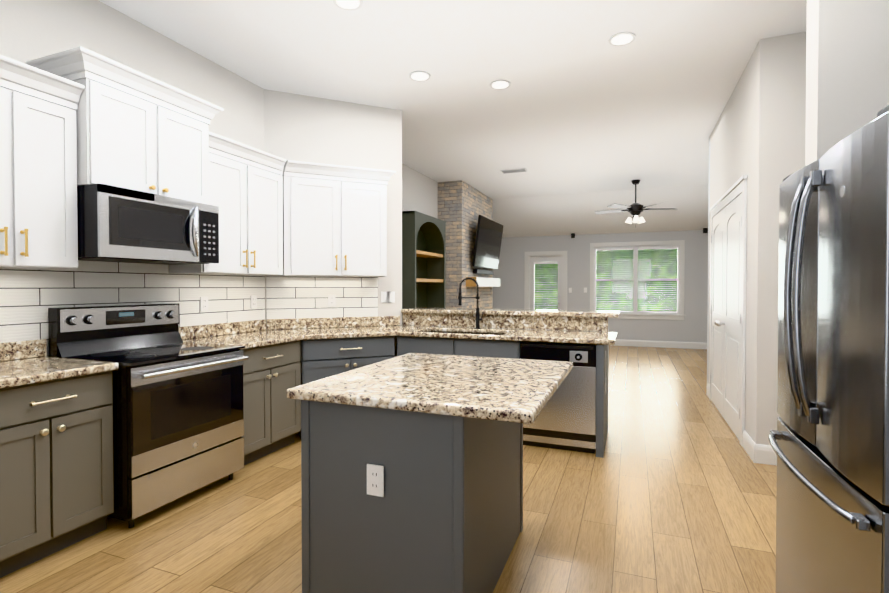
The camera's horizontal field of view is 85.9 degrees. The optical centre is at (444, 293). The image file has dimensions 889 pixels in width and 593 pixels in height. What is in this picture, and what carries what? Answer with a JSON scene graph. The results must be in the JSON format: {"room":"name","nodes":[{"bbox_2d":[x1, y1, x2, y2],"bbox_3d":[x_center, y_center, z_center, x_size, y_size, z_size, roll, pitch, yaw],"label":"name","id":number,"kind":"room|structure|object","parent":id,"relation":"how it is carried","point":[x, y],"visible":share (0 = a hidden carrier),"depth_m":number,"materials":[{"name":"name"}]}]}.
{"room":"kitchen","nodes":[
{"label":"kitchen","id":0,"kind":"room"},
{"bbox_2d":[0,0,492,356],"bbox_3d":[-1.510,-0.335,5.166,0.150,3.180,14.700,0,1,21],"label":"wall","id":1,"kind":"structure","parent":0,"point":[32,29],"depth_m":3.39,"materials":[{"name":"white paint"}]},
{"bbox_2d":[0,55,84,268],"bbox_3d":[-2.289,-0.641,2.430,0.393,1.012,0.626,0,1,21],"label":"upper cabinet","id":2,"kind":"object","parent":1,"relation":"attached to","point":[38,179],"visible":1,"depth_m":2.49,"materials":[{"name":"white wood"}]},
{"bbox_2d":[26,46,223,204],"bbox_3d":[-1.987,-0.971,3.085,0.473,0.712,0.959,0,1,21],"label":"upper cabinet","id":3,"kind":"object","parent":1,"relation":"attached to","point":[138,131],"visible":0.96,"depth_m":2.88,"materials":[{"name":"white wood"}]},
{"bbox_2d":[77,184,218,264],"bbox_3d":[-1.947,-0.408,3.078,0.558,0.404,0.809,0,1,21],"label":"microwave","id":4,"kind":"object","parent":3,"relation":"attached to","point":[118,224],"visible":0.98,"depth_m":2.86,"materials":[{"name":"silver metal"}]},
{"bbox_2d":[0,260,264,354],"bbox_3d":[-2.139,0.073,3.350,0.008,0.569,2.448,0,1,21],"label":"tile backsplash","id":5,"kind":"structure","parent":1,"relation":"attached to","point":[29,298],"depth_m":3.19,"materials":[{"name":"white tile"}]},
{"bbox_2d":[200,297,207,310],"bbox_3d":[-1.933,0.084,3.845,0.008,0.116,0.072,0,1,21],"label":"outlet","id":6,"kind":"object","parent":5,"relation":"attached to","point":[203,303],"visible":1,"depth_m":3.84,"materials":[{"name":"white plastic"}]},
{"bbox_2d":[251,296,256,307],"bbox_3d":[-1.735,0.077,4.347,0.008,0.116,0.072,0,1,21],"label":"outlet","id":7,"kind":"object","parent":5,"relation":"attached to","point":[253,301],"visible":1,"depth_m":4.34,"materials":[{"name":"white plastic"}]},
{"bbox_2d":[0,319,265,360],"bbox_3d":[-2.125,0.309,3.342,0.022,0.100,2.438,0,1,21],"label":"backsplash","id":8,"kind":"structure","parent":1,"relation":"attached to","point":[15,350],"depth_m":3.68,"materials":[{"name":"stone"}]},
{"bbox_2d":[169,131,285,275],"bbox_3d":[-1.716,-0.662,3.888,0.393,1.012,0.860,0,1,21],"label":"upper cabinet","id":9,"kind":"object","parent":1,"relation":"attached to","point":[246,189],"visible":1,"depth_m":3.81,"materials":[{"name":"white wood"}]},
{"bbox_2d":[264,89,401,356],"bbox_3d":[-1.053,-0.330,4.809,0.960,3.180,1.050,0,1,21],"label":"wall","id":10,"kind":"structure","parent":0,"point":[298,127],"depth_m":4.80,"materials":[{"name":"white paint"}]},
{"bbox_2d":[266,276,377,318],"bbox_3d":[-1.185,0.086,4.717,1.078,0.504,0.008,0,1,-24],"label":"tile backsplash","id":11,"kind":"structure","parent":10,"relation":"attached to","point":[289,297],"depth_m":4.69,"materials":[{"name":"white tile"}]},
{"bbox_2d":[328,295,335,306],"bbox_3d":[-1.117,0.072,4.735,0.072,0.116,0.008,0,1,-24],"label":"outlet","id":12,"kind":"object","parent":11,"relation":"attached to","point":[331,300],"visible":1,"depth_m":4.73,"materials":[{"name":"white plastic"}]},
{"bbox_2d":[267,316,399,329],"bbox_3d":[-1.070,0.288,4.751,1.313,0.100,0.022,0,1,-24],"label":"backsplash","id":13,"kind":"structure","parent":10,"relation":"attached to","point":[300,323],"depth_m":4.72,"materials":[{"name":"stone"}]},
{"bbox_2d":[281,160,395,276],"bbox_3d":[-1.012,-0.672,4.570,1.022,1.012,0.391,0,1,-24],"label":"upper cabinet","id":14,"kind":"object","parent":10,"relation":"attached to","point":[334,220],"visible":1,"depth_m":4.41,"materials":[{"name":"white wood"}]},
{"bbox_2d":[381,292,394,302],"bbox_3d":[-0.589,0.038,4.974,0.150,0.116,0.009,0,1,-24],"label":"switch","id":15,"kind":"object","parent":10,"relation":"attached to","point":[387,297],"visible":1,"depth_m":4.97,"materials":[{"name":"white plastic"}]},
{"bbox_2d":[0,345,776,592],"bbox_3d":[1.613,1.332,4.043,7.100,0.120,14.850,0,1,21],"label":"floor","id":16,"kind":"structure","parent":0,"point":[673,489],"depth_m":2.69,"materials":[{"name":"brown wood"}]},
{"bbox_2d":[0,371,113,577],"bbox_3d":[-2.163,0.855,2.406,0.657,0.880,0.614,0,1,21],"label":"base cabinet","id":17,"kind":"object","parent":16,"relation":"on","point":[56,469],"visible":0.98,"depth_m":2.32,"materials":[{"name":"grey wood"}]},
{"bbox_2d":[48,303,247,528],"bbox_3d":[-1.825,0.683,3.045,0.762,1.205,0.805,0,1,21],"label":"range","id":18,"kind":"object","parent":16,"relation":"on","point":[178,425],"visible":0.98,"depth_m":2.87,"materials":[{"name":"silver metal"}]},
{"bbox_2d":[241,340,300,464],"bbox_3d":[-1.613,0.835,3.805,0.657,0.880,0.739,0,1,21],"label":"base cabinet","id":19,"kind":"object","parent":16,"relation":"on","point":[271,410],"visible":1,"depth_m":3.71,"materials":[{"name":"grey wood"}]},
{"bbox_2d":[298,336,394,438],"bbox_3d":[-0.943,0.825,4.474,0.826,0.880,0.653,0,1,-24],"label":"base cabinet","id":20,"kind":"object","parent":16,"relation":"on","point":[322,358],"visible":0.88,"depth_m":4.17,"materials":[{"name":"grey wood"}]},
{"bbox_2d":[0,325,616,388],"bbox_3d":[-0.523,0.381,3.240,3.098,0.040,3.418,0,1,21],"label":"countertop","id":21,"kind":"structure","parent":20,"relation":"on","point":[17,372],"depth_m":3.83,"materials":[{"name":"stone"}]},
{"bbox_2d":[431,331,502,334],"bbox_3d":[0.176,0.475,4.408,0.838,0.182,0.448,0,1,21],"label":"sink basin","id":22,"kind":"object","parent":21,"relation":"in","point":[468,333],"visible":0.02,"depth_m":4.62,"materials":[{"name":"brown metal"}]},
{"bbox_2d":[458,277,483,328],"bbox_3d":[0.257,0.091,4.618,0.237,0.499,0.113,0,1,21],"label":"faucet","id":23,"kind":"object","parent":21,"relation":"on","point":[478,318],"visible":1,"depth_m":4.61,"materials":[{"name":"black metal"}]},
{"bbox_2d":[301,400,522,592],"bbox_3d":[-0.077,0.857,2.276,0.699,0.880,0.989,0,1,21],"label":"kitchen island","id":24,"kind":"object","parent":16,"relation":"on","point":[444,514],"visible":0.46,"depth_m":1.84,"materials":[{"name":"grey wood"}]},
{"bbox_2d":[367,464,383,496],"bbox_3d":[-0.263,0.709,1.810,0.072,0.116,0.008,0,1,21],"label":"outlet","id":25,"kind":"object","parent":24,"relation":"attached to","point":[375,480],"visible":1,"depth_m":1.81,"materials":[{"name":"white plastic"}]},
{"bbox_2d":[287,353,572,423],"bbox_3d":[0.034,0.395,2.254,0.990,0.040,1.140,0,1,21],"label":"island countertop","id":26,"kind":"structure","parent":24,"relation":"on","point":[510,389],"depth_m":1.95,"materials":[{"name":"stone"}]},
{"bbox_2d":[402,211,445,324],"bbox_3d":[-0.359,0.018,7.427,0.338,2.410,1.200,0,1,21],"label":"bookcase","id":27,"kind":"object","parent":16,"relation":"on","point":[423,260],"visible":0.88,"depth_m":7.69,"materials":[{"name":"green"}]},
{"bbox_2d":[405,349,519,358],"bbox_3d":[0.180,0.926,4.402,1.001,0.680,0.500,0,1,21],"label":"base cabinet","id":28,"kind":"object","parent":16,"relation":"on","point":[429,351],"depth_m":4.12,"materials":[{"name":"grey wood"}]},
{"bbox_2d":[403,313,607,331],"bbox_3d":[0.517,0.274,4.678,2.055,0.130,0.018,0,1,21],"label":"backsplash","id":29,"kind":"structure","parent":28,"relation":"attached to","point":[599,324],"depth_m":4.61,"materials":[{"name":"beige stone"}]},
{"bbox_2d":[401,307,619,317],"bbox_3d":[0.622,0.185,4.820,2.144,0.040,0.455,0,1,21],"label":"countertop","id":30,"kind":"structure","parent":28,"relation":"on","point":[568,313],"depth_m":4.64,"materials":[{"name":"stone"}]},
{"bbox_2d":[438,180,492,308],"bbox_3d":[0.450,-0.393,9.309,0.462,3.177,1.946,0,1,21],"label":"stone fireplace","id":31,"kind":"object","parent":16,"relation":"on","point":[462,206],"visible":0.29,"depth_m":8.43,"materials":[{"name":"brown"}]},
{"bbox_2d":[466,277,499,286],"bbox_3d":[0.774,-0.218,9.238,0.197,0.170,1.654,0,1,21],"label":"mantel shelf","id":32,"kind":"object","parent":31,"relation":"attached to","point":[486,282],"visible":0.9,"depth_m":8.84,"materials":[{"name":"white wood"}]},
{"bbox_2d":[472,215,502,274],"bbox_3d":[0.837,-0.900,9.340,0.234,1.041,1.620,0,1,21],"label":"tv","id":33,"kind":"object","parent":31,"relation":"attached to","point":[488,240],"visible":1,"depth_m":9.15,"materials":[{"name":"black"}]},
{"bbox_2d":[520,341,595,453],"bbox_3d":[1.007,0.837,4.109,0.600,0.868,0.630,0,1,21],"label":"dishwasher","id":34,"kind":"object","parent":16,"relation":"on","point":[565,419],"visible":0.62,"depth_m":3.82,"materials":[{"name":"silver metal"}]},
{"bbox_2d":[768,105,888,592],"bbox_3d":[1.542,0.426,1.420,0.881,1.767,0.900,0,1,21],"label":"fridge","id":35,"kind":"object","parent":16,"relation":"on","point":[830,445],"visible":1,"depth_m":1.37,"materials":[{"name":"grey metal"}]},
{"bbox_2d":[99,0,806,198],"bbox_3d":[1.256,-1.955,3.089,7.100,0.120,12.900,0,1,21],"label":"ceiling","id":36,"kind":"structure","parent":0,"point":[580,104],"depth_m":4.05,"materials":[{"name":"white paint"}]},
{"bbox_2d":[333,0,362,9],"bbox_3d":[-0.625,-1.888,3.088,0.190,0.010,0.190,0,1,21],"label":"recessed light","id":37,"kind":"object","parent":36,"relation":"in","point":[349,4],"visible":0.9,"depth_m":3.11,"materials":[{"name":"white"}]},
{"bbox_2d":[409,71,430,80],"bbox_3d":[-0.216,-1.904,4.184,0.190,0.010,0.190,0,1,21],"label":"recessed light","id":38,"kind":"object","parent":36,"relation":"in","point":[419,75],"visible":0.96,"depth_m":4.18,"materials":[{"name":"white plastic"}]},
{"bbox_2d":[490,80,510,88],"bbox_3d":[0.509,-1.906,4.361,0.190,0.010,0.190,0,1,21],"label":"recessed light","id":39,"kind":"object","parent":36,"relation":"in","point":[499,84],"visible":0.94,"depth_m":4.34,"materials":[{"name":"white plastic"}]},
{"bbox_2d":[500,168,526,173],"bbox_3d":[1.108,-1.951,7.606,0.400,0.014,0.180,0,1,21],"label":"ceiling vent","id":40,"kind":"object","parent":36,"relation":"in","point":[514,170],"visible":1,"depth_m":7.57,"materials":[{"name":"white metal"}]},
{"bbox_2d":[608,32,635,45],"bbox_3d":[1.322,-1.895,3.558,0.190,0.010,0.190,0,1,21],"label":"recessed light","id":41,"kind":"object","parent":36,"relation":"in","point":[621,38],"visible":0.94,"depth_m":3.54,"materials":[{"name":"white"}]},
{"bbox_2d":[595,180,676,227],"bbox_3d":[3.344,-1.559,8.366,1.377,0.820,1.325,0,1,21],"label":"ceiling fan","id":42,"kind":"object","parent":36,"relation":"hanging from","point":[635,209],"visible":1,"depth_m":8.28,"materials":[{"name":"brown metal"}]},
{"bbox_2d":[493,230,707,342],"bbox_3d":[4.246,-0.414,10.720,6.800,3.180,0.150,0,1,21],"label":"wall","id":43,"kind":"structure","parent":0,"point":[508,293],"depth_m":10.79,"materials":[{"name":"white paint"}]},
{"bbox_2d":[524,251,566,309],"bbox_3d":[2.418,0.081,11.401,1.005,2.170,0.173,0,1,21],"label":"back door","id":44,"kind":"structure","parent":43,"relation":"in","point":[559,257],"depth_m":11.39,"materials":[{"name":"white"}]},
{"bbox_2d":[534,262,557,307],"bbox_3d":[2.413,0.079,11.386,0.549,1.655,0.040,0,1,21],"label":"door blind","id":45,"kind":"object","parent":44,"relation":"attached to","point":[545,282],"visible":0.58,"depth_m":11.39,"materials":[{"name":"white plastic"}]},
{"bbox_2d":[590,240,684,319],"bbox_3d":[4.266,-0.293,10.663,1.990,1.720,0.145,0,1,21],"label":"window","id":46,"kind":"structure","parent":43,"relation":"in","point":[678,314],"depth_m":10.64,"materials":[{"name":"white"}]},
{"bbox_2d":[596,248,632,311],"bbox_3d":[3.841,-0.310,10.806,0.785,1.428,0.040,0,1,21],"label":"window blind","id":47,"kind":"object","parent":46,"relation":"attached to","point":[602,249],"visible":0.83,"depth_m":10.80,"materials":[{"name":"white plastic"}]},
{"bbox_2d":[638,246,677,311],"bbox_3d":[4.674,-0.305,10.478,0.785,1.428,0.040,0,1,21],"label":"window blind","id":48,"kind":"object","parent":46,"relation":"attached to","point":[643,248],"visible":0.9,"depth_m":10.48,"materials":[{"name":"white plastic"}]},
{"bbox_2d":[614,339,706,348],"bbox_3d":[5.056,1.111,10.332,4.688,0.140,0.016,0,1,21],"label":"baseboard","id":49,"kind":"structure","parent":43,"relation":"attached to","point":[666,344],"depth_m":10.44,"materials":[{"name":"white"}]},
{"bbox_2d":[493,184,707,237],"bbox_3d":[3.954,-1.692,9.957,7.100,0.844,1.850,0,1,21],"label":"ceiling","id":50,"kind":"structure","parent":0,"point":[561,214],"depth_m":10.06,"materials":[{"name":"white paint"}]},
{"bbox_2d":[707,137,709,383],"bbox_3d":[4.455,-0.339,5.443,2.550,3.180,0.140,0,1,21],"label":"wall","id":51,"kind":"structure","parent":0,"point":[708,268],"depth_m":5.90,"materials":[{"name":"white paint"}]},
{"bbox_2d":[709,50,754,437],"bbox_3d":[2.891,-0.329,4.758,0.140,3.180,2.280,0,1,21],"label":"wall","id":52,"kind":"structure","parent":0,"point":[732,139],"depth_m":4.08,"materials":[{"name":"white paint"}]},
{"bbox_2d":[709,175,746,445],"bbox_3d":[2.782,0.135,4.813,0.095,2.250,1.834,0,1,21],"label":"pantry door","id":53,"kind":"structure","parent":52,"relation":"in","point":[728,210],"depth_m":4.55,"materials":[{"name":"white wood"}]},
{"bbox_2d":[743,430,755,461],"bbox_3d":[2.413,1.205,3.783,0.016,0.140,0.386,0,1,21],"label":"baseboard","id":54,"kind":"structure","parent":52,"relation":"attached to","point":[749,443],"depth_m":3.77,"materials":[{"name":"white"}]},
{"bbox_2d":[752,32,806,444],"bbox_3d":[2.695,-0.311,3.535,0.670,3.180,0.140,0,1,21],"label":"wall","id":55,"kind":"structure","parent":0,"point":[780,108],"depth_m":3.56,"materials":[{"name":"white paint"}]},
{"bbox_2d":[754,444,776,464],"bbox_3d":[2.587,1.209,3.514,0.536,0.140,0.016,0,1,21],"label":"baseboard","id":56,"kind":"structure","parent":55,"relation":"attached to","point":[764,454],"depth_m":3.58,"materials":[{"name":"white"}]},
{"bbox_2d":[805,0,888,165],"bbox_3d":[1.863,-0.287,1.875,0.705,3.180,0.140,0,1,21],"label":"wall","id":57,"kind":"structure","parent":0,"point":[847,72],"depth_m":1.90,"materials":[{"name":"white paint"}]},
{"label":"outside","id":58,"kind":"structure","parent":0,"visible":0},
{"bbox_2d":[535,249,676,310],"bbox_3d":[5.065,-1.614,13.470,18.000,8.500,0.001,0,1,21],"label":"trees","id":59,"kind":"object","parent":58,"point":[671,305],"depth_m":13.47,"materials":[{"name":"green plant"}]}
]}

